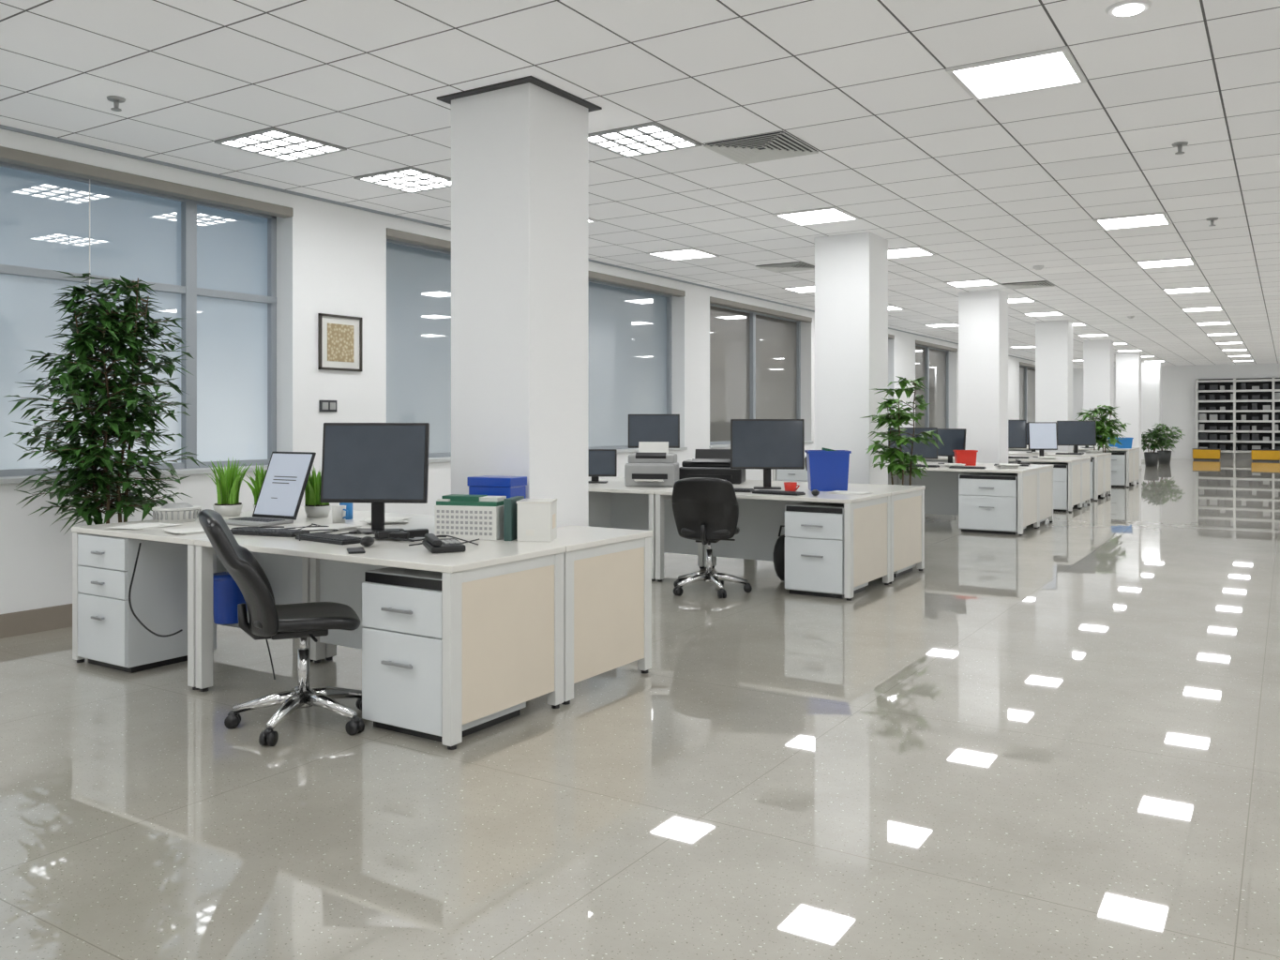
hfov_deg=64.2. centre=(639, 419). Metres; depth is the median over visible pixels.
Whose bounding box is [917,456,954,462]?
office desk
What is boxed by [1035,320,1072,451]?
shaft
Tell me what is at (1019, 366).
frame
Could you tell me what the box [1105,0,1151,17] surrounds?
recessed light
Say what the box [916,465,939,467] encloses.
keyboard
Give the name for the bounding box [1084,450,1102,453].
paper stack
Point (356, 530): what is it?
cable
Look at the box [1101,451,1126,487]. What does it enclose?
drawer pedestal
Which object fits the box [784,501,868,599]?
drawer pedestal
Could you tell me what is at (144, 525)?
paper stack
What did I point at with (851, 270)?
shaft
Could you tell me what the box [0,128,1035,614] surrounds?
wall
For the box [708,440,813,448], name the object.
sill
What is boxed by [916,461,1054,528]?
office desk
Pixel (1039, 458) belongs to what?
paper stack
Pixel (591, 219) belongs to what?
frame
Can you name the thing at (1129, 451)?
office desk
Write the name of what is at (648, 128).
diffuser
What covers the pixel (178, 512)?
wire basket
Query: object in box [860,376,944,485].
pothos plant
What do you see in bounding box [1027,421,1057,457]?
computer monitor
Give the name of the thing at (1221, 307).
frame
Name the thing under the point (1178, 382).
wall
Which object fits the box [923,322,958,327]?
frame
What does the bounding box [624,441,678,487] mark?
printer
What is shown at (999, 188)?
ceiling
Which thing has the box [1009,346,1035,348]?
frame
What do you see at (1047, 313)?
diffuser
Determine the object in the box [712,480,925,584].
office desk
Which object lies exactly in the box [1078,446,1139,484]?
office desk
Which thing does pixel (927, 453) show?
computer monitor
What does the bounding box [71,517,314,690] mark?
office desk
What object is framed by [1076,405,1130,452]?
potted shrub
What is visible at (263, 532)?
keyboard
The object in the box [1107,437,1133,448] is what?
crate
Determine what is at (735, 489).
keyboard
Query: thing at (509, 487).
storage box
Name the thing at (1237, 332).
frame
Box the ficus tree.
[3,270,208,531]
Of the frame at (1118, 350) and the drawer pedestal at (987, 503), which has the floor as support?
the drawer pedestal at (987, 503)
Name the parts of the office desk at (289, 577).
modesty panel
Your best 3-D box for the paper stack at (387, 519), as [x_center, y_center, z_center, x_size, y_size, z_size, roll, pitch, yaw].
[-1.503,0.601,6.053,0.289,0.018,0.352,0,0,-8]
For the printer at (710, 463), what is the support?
on the office desk at (619, 479)
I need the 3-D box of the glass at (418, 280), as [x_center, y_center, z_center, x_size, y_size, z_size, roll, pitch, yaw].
[-1.912,-0.660,10.234,0.010,2.080,2.180,0,0,32]
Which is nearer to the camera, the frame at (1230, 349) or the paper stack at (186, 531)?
the paper stack at (186, 531)
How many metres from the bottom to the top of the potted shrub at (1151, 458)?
1.138 m
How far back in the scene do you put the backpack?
8.63 m
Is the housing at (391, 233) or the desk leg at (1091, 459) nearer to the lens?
the housing at (391, 233)
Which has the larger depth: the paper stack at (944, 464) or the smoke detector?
the paper stack at (944, 464)
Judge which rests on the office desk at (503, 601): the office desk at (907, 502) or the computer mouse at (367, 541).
the computer mouse at (367, 541)
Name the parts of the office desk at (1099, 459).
panel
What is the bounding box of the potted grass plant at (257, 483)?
[241,463,268,508]
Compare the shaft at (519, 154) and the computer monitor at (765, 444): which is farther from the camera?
the computer monitor at (765, 444)
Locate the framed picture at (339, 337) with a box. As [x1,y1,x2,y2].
[317,313,362,371]
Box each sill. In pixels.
[0,465,267,484]
[428,456,451,463]
[616,447,687,452]
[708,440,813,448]
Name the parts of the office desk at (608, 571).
panel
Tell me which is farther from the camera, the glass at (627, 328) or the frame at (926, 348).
the frame at (926, 348)
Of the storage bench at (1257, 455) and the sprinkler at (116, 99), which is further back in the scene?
the storage bench at (1257, 455)
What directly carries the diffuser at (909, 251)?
attached to the frame at (918, 247)
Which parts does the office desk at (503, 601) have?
modesty panel, panel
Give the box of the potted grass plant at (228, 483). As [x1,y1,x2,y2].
[203,456,251,516]
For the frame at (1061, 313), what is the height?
0.014 m
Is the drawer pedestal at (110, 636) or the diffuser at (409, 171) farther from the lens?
the diffuser at (409, 171)
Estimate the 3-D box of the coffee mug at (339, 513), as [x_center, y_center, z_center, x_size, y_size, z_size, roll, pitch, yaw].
[-1.760,0.560,6.009,0.109,0.100,0.084,0,0,2]
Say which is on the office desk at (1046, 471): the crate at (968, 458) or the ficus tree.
the crate at (968, 458)
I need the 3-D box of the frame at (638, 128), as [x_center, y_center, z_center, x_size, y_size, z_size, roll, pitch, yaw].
[0.001,-1.842,6.766,0.600,0.016,0.600,0,0,32]
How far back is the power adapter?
5.13 m
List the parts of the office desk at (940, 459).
modesty panel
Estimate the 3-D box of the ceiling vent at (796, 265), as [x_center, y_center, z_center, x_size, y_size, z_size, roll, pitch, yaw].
[1.793,-1.841,12.381,0.586,0.018,0.586,0,0,32]
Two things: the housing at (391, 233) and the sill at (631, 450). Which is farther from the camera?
the sill at (631, 450)
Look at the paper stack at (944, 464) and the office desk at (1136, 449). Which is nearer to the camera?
the paper stack at (944, 464)
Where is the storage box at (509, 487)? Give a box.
[466,475,527,498]
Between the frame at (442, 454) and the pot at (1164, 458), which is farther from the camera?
the pot at (1164, 458)
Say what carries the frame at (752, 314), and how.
attached to the wall at (331, 258)
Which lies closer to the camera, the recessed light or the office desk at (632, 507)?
the recessed light
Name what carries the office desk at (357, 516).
on the floor
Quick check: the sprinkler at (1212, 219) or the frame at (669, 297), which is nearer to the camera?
the sprinkler at (1212, 219)
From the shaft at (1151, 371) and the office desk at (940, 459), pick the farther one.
the shaft at (1151, 371)
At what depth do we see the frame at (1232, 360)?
32.17 m
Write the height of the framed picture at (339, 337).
0.470 m
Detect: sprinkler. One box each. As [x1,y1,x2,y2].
[106,95,125,111]
[1171,141,1188,154]
[1205,217,1218,226]
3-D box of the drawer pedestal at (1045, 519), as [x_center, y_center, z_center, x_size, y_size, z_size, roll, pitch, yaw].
[5.117,1.030,13.597,0.485,0.700,0.579,0,0,32]
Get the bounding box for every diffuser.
[224,131,336,159]
[361,169,451,191]
[588,125,692,155]
[653,249,712,259]
[780,209,853,224]
[788,286,814,292]
[888,247,930,257]
[888,306,901,309]
[929,323,957,327]
[949,280,995,286]
[954,52,1079,97]
[1008,298,1032,302]
[1026,312,1060,316]
[1081,333,1107,336]
[1098,214,1167,228]
[1138,258,1192,267]
[1164,286,1209,293]
[1184,307,1220,311]
[1197,321,1229,325]
[1208,332,1236,335]
[1216,342,1241,344]
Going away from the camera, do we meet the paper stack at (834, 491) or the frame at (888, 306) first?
the paper stack at (834, 491)
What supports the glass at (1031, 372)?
attached to the wall at (331, 258)
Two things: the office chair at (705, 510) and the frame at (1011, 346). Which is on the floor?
the office chair at (705, 510)
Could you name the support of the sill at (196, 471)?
attached to the wall at (331, 258)
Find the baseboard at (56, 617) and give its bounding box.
[0,603,72,638]
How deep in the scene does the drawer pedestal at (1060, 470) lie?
15.15 m
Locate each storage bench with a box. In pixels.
[1192,448,1220,460]
[1250,449,1279,461]
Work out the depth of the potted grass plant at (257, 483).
6.42 m
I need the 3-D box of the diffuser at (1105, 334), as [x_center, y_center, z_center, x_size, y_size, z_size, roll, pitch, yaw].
[9.981,-1.845,22.462,0.540,0.003,0.540,0,0,32]
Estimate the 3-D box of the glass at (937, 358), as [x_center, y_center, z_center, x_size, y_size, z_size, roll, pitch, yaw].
[6.640,-0.660,23.685,0.010,2.080,3.300,0,0,32]
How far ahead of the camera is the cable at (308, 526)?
5.58 m
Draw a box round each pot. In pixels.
[1144,452,1159,466]
[1157,451,1171,464]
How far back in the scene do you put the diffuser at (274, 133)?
6.87 m
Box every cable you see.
[128,542,182,637]
[231,526,284,534]
[265,639,275,679]
[283,523,329,529]
[293,528,338,541]
[338,529,374,535]
[388,535,446,542]
[396,537,425,546]
[436,535,479,545]
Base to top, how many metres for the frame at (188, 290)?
2.080 m
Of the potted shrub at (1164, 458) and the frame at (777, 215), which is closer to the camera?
the frame at (777, 215)
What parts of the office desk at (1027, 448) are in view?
modesty panel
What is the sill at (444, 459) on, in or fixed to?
attached to the wall at (331, 258)
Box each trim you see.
[0,124,1035,361]
[436,75,602,112]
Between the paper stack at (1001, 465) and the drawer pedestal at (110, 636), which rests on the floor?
the drawer pedestal at (110, 636)
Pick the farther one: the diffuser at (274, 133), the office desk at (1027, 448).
the office desk at (1027, 448)
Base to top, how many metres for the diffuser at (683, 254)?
0.003 m
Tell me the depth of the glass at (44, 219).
7.50 m
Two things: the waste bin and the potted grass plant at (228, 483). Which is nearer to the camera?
the waste bin
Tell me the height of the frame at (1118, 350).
0.014 m
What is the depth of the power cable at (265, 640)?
5.38 m
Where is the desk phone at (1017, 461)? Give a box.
[1014,459,1029,465]
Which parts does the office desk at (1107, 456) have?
panel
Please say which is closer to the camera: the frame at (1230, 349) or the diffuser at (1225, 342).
the diffuser at (1225, 342)
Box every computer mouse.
[360,536,374,546]
[811,489,819,496]
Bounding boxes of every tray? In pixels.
[633,441,668,481]
[694,449,730,480]
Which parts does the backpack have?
handle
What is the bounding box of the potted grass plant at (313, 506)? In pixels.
[303,466,331,517]
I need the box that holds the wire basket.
[151,502,201,523]
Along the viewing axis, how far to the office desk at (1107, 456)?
18.32 m
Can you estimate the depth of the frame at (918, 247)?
11.11 m
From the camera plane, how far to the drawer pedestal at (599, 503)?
9.44 m
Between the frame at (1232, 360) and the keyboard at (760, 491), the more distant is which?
the frame at (1232, 360)
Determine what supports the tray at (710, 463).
on the printer at (710, 463)
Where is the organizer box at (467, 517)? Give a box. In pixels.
[434,494,506,541]
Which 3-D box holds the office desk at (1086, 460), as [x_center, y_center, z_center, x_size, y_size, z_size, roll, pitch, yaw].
[6.329,0.995,16.567,1.697,0.770,0.847,0,0,32]
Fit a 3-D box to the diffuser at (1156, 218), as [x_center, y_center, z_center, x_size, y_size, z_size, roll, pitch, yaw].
[4.601,-1.845,9.529,0.540,0.003,0.540,0,0,32]
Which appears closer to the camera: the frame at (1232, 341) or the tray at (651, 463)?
the tray at (651, 463)
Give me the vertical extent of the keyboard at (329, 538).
0.024 m
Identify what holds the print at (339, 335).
attached to the framed picture at (339, 337)
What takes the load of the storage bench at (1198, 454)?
on the floor
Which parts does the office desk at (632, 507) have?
modesty panel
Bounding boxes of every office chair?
[197,509,364,746]
[671,477,752,598]
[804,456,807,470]
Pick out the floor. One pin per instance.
(1058, 740)
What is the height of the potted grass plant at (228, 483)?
0.372 m
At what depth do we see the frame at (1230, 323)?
19.51 m
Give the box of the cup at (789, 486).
[783,481,799,491]
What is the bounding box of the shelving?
[1195,377,1279,460]
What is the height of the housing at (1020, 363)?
0.075 m
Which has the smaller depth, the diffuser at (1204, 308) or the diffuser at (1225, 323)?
the diffuser at (1204, 308)
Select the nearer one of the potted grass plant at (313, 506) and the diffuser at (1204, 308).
the potted grass plant at (313, 506)
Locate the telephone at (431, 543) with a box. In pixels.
[422,533,466,553]
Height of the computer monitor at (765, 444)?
0.610 m
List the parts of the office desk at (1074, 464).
modesty panel, panel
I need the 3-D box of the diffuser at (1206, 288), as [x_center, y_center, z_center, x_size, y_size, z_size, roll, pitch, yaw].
[7.821,-1.845,14.592,0.540,0.003,0.540,0,0,32]
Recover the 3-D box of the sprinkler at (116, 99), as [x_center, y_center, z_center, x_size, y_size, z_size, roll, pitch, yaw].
[-3.021,-1.816,5.891,0.100,0.068,0.100,0,0,32]
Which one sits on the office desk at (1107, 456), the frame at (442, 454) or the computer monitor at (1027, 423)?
the computer monitor at (1027, 423)
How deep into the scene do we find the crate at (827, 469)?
8.62 m
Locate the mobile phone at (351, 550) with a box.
[346,547,365,554]
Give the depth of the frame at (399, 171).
7.84 m
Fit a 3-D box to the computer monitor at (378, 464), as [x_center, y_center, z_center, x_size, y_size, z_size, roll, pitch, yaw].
[-1.421,0.315,5.499,0.580,0.590,0.180,0,0,4]
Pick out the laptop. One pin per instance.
(286, 477)
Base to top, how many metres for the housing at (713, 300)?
0.075 m
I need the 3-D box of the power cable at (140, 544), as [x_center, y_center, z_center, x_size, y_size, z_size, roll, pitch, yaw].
[-2.519,0.894,5.314,0.398,0.472,0.064,0,0,32]
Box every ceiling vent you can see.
[703,131,818,165]
[755,261,814,272]
[1001,280,1054,289]
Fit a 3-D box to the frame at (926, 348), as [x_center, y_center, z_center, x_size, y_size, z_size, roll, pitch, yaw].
[6.670,-0.660,23.666,0.060,2.080,3.300,0,0,32]
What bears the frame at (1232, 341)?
attached to the ceiling
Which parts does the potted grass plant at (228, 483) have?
pot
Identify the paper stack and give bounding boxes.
[108,522,182,529]
[162,527,233,534]
[294,523,361,533]
[360,516,412,525]
[828,490,873,495]
[942,463,965,466]
[994,463,1021,468]
[1038,456,1056,459]
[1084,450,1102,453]
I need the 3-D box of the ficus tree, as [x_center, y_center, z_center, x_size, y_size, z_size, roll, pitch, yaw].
[-3.313,0.247,6.343,1.074,2.266,1.100,0,0,-7]
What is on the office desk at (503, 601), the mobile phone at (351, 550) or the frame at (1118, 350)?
the mobile phone at (351, 550)
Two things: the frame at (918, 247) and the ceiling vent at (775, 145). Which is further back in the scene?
the frame at (918, 247)
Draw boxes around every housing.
[0,146,293,218]
[386,227,451,251]
[588,271,685,297]
[709,296,812,322]
[888,333,894,339]
[915,340,957,351]
[1019,361,1035,368]
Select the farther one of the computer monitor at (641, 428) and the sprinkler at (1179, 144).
the computer monitor at (641, 428)
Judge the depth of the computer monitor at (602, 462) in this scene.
9.74 m
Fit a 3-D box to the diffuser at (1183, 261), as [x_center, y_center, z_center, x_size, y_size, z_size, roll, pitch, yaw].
[6.211,-1.845,12.060,0.540,0.003,0.540,0,0,32]
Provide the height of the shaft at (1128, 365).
3.230 m
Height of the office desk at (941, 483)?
0.770 m
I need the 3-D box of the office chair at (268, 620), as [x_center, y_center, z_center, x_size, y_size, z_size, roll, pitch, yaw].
[-1.581,0.889,4.613,0.767,0.981,0.624,0,0,-27]
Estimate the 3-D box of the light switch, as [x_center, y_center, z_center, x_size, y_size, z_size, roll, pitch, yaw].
[-2.628,-0.110,8.615,0.020,0.100,0.180,0,0,32]
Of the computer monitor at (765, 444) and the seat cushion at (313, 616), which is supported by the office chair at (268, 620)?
the seat cushion at (313, 616)
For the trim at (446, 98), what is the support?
attached to the ceiling
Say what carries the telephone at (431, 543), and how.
on the office desk at (503, 601)
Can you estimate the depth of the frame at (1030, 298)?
15.67 m
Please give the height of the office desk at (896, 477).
0.770 m
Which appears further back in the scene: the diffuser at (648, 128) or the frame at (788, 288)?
the frame at (788, 288)
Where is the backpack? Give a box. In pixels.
[773,525,785,581]
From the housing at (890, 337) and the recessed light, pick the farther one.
the housing at (890, 337)
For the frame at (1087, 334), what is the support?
attached to the ceiling
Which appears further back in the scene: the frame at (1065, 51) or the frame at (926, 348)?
the frame at (926, 348)
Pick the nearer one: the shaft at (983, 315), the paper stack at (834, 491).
the paper stack at (834, 491)
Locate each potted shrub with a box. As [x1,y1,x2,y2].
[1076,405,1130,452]
[1141,427,1170,466]
[1147,423,1185,464]
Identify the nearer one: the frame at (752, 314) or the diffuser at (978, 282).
the diffuser at (978, 282)
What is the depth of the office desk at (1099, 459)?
17.50 m
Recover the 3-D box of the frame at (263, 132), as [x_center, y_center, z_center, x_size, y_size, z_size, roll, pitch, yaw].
[-2.415,-1.842,6.880,0.600,0.016,0.600,0,0,32]
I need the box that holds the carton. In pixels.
[516,498,557,542]
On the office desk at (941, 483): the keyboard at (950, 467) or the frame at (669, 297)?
the keyboard at (950, 467)
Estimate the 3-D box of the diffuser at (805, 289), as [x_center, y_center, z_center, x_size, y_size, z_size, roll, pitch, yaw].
[2.414,-1.845,14.475,0.540,0.003,0.540,0,0,32]
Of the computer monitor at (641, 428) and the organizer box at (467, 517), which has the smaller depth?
the organizer box at (467, 517)
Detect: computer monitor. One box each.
[320,422,429,534]
[588,449,617,483]
[628,414,679,448]
[730,419,804,489]
[888,427,937,465]
[937,428,966,464]
[1008,420,1026,448]
[1025,422,1035,452]
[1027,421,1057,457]
[1056,421,1096,453]
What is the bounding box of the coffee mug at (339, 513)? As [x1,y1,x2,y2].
[331,505,347,523]
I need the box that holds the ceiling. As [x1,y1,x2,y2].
[0,0,1279,368]
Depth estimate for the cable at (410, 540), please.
5.09 m
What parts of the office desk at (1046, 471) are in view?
panel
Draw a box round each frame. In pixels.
[0,161,276,477]
[214,127,346,162]
[353,166,451,193]
[386,239,451,457]
[588,121,701,158]
[588,217,598,223]
[588,279,671,449]
[646,247,719,260]
[709,303,800,445]
[772,206,859,225]
[782,285,814,293]
[888,245,935,258]
[888,305,904,310]
[915,344,948,428]
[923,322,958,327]
[943,278,1000,287]
[945,45,1086,101]
[1008,297,1037,303]
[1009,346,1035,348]
[1019,365,1035,420]
[1022,311,1065,316]
[1076,333,1110,337]
[1093,211,1172,230]
[1116,349,1143,351]
[1134,256,1196,269]
[1161,286,1212,294]
[1180,305,1223,312]
[1194,320,1232,325]
[1205,331,1238,335]
[1214,341,1243,344]
[1220,348,1248,351]
[1232,360,1254,361]
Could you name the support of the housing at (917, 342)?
attached to the wall at (331, 258)
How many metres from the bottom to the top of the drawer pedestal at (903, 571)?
0.700 m
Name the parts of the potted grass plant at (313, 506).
pot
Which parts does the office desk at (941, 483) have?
modesty panel, panel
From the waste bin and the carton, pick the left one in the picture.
the waste bin
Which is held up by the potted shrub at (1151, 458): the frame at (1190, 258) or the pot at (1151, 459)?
the pot at (1151, 459)
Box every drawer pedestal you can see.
[77,533,216,673]
[361,567,526,742]
[588,491,611,527]
[776,466,808,481]
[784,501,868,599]
[893,563,916,577]
[958,472,1026,534]
[1029,463,1073,511]
[1030,517,1047,525]
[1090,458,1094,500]
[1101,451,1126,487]
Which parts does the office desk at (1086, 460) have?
panel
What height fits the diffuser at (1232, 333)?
0.003 m
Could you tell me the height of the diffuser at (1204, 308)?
0.003 m
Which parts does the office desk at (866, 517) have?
modesty panel, panel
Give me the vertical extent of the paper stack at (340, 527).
0.018 m
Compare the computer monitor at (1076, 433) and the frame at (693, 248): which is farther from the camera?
the computer monitor at (1076, 433)
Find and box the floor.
[0,458,1279,959]
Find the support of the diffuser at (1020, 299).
attached to the frame at (1030, 298)
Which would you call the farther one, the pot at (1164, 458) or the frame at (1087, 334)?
the pot at (1164, 458)
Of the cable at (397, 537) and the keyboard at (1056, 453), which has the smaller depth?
the cable at (397, 537)
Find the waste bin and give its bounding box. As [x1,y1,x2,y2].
[212,571,247,624]
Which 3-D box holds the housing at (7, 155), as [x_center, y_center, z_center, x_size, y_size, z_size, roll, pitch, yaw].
[-4.181,-1.683,6.273,0.112,0.075,4.900,0,0,32]
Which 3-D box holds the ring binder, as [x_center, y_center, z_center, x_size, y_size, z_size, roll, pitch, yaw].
[-0.642,0.505,5.208,0.040,0.210,0.220,0,0,10]
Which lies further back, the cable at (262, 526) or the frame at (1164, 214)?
the frame at (1164, 214)
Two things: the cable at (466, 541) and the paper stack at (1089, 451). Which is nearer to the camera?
the cable at (466, 541)
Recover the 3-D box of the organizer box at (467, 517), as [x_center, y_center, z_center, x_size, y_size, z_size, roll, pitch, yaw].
[-0.860,0.502,5.262,0.340,0.215,0.202,0,0,14]
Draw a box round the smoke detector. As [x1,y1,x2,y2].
[1032,265,1043,270]
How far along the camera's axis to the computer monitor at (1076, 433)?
18.07 m
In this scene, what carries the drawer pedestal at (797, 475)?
on the floor
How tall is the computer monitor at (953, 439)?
0.480 m
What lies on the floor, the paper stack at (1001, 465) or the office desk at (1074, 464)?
the office desk at (1074, 464)
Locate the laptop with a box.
[224,451,316,527]
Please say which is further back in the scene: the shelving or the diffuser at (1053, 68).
the shelving
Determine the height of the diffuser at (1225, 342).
0.003 m
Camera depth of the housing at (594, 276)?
12.67 m
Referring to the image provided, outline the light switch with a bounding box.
[319,400,336,411]
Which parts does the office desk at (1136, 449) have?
panel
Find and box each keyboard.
[230,527,309,537]
[295,532,362,545]
[734,488,754,492]
[752,489,805,496]
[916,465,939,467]
[948,466,986,468]
[1008,456,1029,458]
[1054,452,1083,454]
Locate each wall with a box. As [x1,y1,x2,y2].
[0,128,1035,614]
[1072,363,1279,460]
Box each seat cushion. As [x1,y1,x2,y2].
[253,602,360,632]
[680,527,739,535]
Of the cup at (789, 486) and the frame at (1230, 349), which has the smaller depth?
the cup at (789, 486)
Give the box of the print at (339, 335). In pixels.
[327,322,353,362]
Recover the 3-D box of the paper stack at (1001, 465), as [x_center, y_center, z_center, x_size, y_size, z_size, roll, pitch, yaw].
[4.591,0.586,12.725,0.298,0.048,0.364,0,0,27]
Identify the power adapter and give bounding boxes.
[374,528,428,539]
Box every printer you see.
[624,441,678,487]
[678,449,745,484]
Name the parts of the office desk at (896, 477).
modesty panel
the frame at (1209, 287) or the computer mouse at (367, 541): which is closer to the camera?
the computer mouse at (367, 541)
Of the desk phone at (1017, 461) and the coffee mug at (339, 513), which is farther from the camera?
the desk phone at (1017, 461)
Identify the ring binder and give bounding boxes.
[503,496,524,541]
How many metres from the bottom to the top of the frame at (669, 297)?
2.080 m
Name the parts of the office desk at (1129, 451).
modesty panel, panel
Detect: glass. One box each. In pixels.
[0,165,267,469]
[386,241,451,452]
[588,282,666,446]
[709,305,796,441]
[915,346,946,428]
[1019,366,1035,422]
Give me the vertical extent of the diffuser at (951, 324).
0.003 m
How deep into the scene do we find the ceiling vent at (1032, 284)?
14.02 m
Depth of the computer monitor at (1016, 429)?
16.31 m
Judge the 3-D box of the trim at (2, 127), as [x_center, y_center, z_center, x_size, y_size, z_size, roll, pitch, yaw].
[4.154,-1.840,19.282,0.020,0.020,43.000,0,0,32]
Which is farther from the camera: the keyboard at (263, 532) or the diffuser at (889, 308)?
the diffuser at (889, 308)
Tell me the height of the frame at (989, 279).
0.014 m
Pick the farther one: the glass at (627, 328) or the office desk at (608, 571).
the glass at (627, 328)
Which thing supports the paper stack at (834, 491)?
on the office desk at (866, 517)
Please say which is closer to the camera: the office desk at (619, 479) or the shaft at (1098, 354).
the office desk at (619, 479)
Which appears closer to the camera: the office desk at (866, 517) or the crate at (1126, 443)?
the office desk at (866, 517)
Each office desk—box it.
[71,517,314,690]
[194,528,565,750]
[222,506,416,526]
[325,514,652,705]
[588,480,704,581]
[599,477,747,481]
[654,485,890,601]
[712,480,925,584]
[772,464,898,484]
[893,465,1039,535]
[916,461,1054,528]
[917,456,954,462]
[1008,447,1031,451]
[1008,452,1104,500]
[1008,455,1090,507]
[1008,457,1082,512]
[1011,451,1111,497]
[1072,447,1134,487]
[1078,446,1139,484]
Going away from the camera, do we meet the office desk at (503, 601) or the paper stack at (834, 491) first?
the office desk at (503, 601)
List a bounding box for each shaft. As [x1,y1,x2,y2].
[451,82,588,527]
[814,232,888,484]
[958,289,1008,464]
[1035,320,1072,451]
[1083,339,1114,447]
[1115,351,1141,466]
[1141,361,1161,459]
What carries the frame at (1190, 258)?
attached to the ceiling
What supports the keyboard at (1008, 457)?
on the office desk at (1074, 464)
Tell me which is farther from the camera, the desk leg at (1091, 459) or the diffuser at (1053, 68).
the desk leg at (1091, 459)
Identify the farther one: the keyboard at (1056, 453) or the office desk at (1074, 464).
the keyboard at (1056, 453)
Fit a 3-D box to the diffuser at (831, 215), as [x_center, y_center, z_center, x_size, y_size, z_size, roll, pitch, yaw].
[1.610,-1.845,9.298,0.540,0.003,0.540,0,0,32]
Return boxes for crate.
[804,447,851,491]
[952,450,978,466]
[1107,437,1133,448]
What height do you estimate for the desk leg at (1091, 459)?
0.700 m
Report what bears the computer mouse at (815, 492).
on the office desk at (866, 517)
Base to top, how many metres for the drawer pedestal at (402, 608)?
0.700 m
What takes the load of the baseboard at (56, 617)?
attached to the wall at (331, 258)
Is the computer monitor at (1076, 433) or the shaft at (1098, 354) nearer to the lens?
the computer monitor at (1076, 433)
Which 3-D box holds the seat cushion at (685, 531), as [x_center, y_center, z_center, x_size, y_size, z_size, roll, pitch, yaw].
[0.556,0.899,8.167,0.458,0.108,0.474,0,0,14]
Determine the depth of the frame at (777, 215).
9.19 m
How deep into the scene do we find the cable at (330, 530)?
5.38 m
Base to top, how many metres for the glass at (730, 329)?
2.080 m
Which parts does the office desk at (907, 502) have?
panel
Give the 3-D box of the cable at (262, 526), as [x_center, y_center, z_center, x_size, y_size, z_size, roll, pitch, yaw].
[-2.083,0.595,5.475,0.223,0.017,0.388,0,0,0]

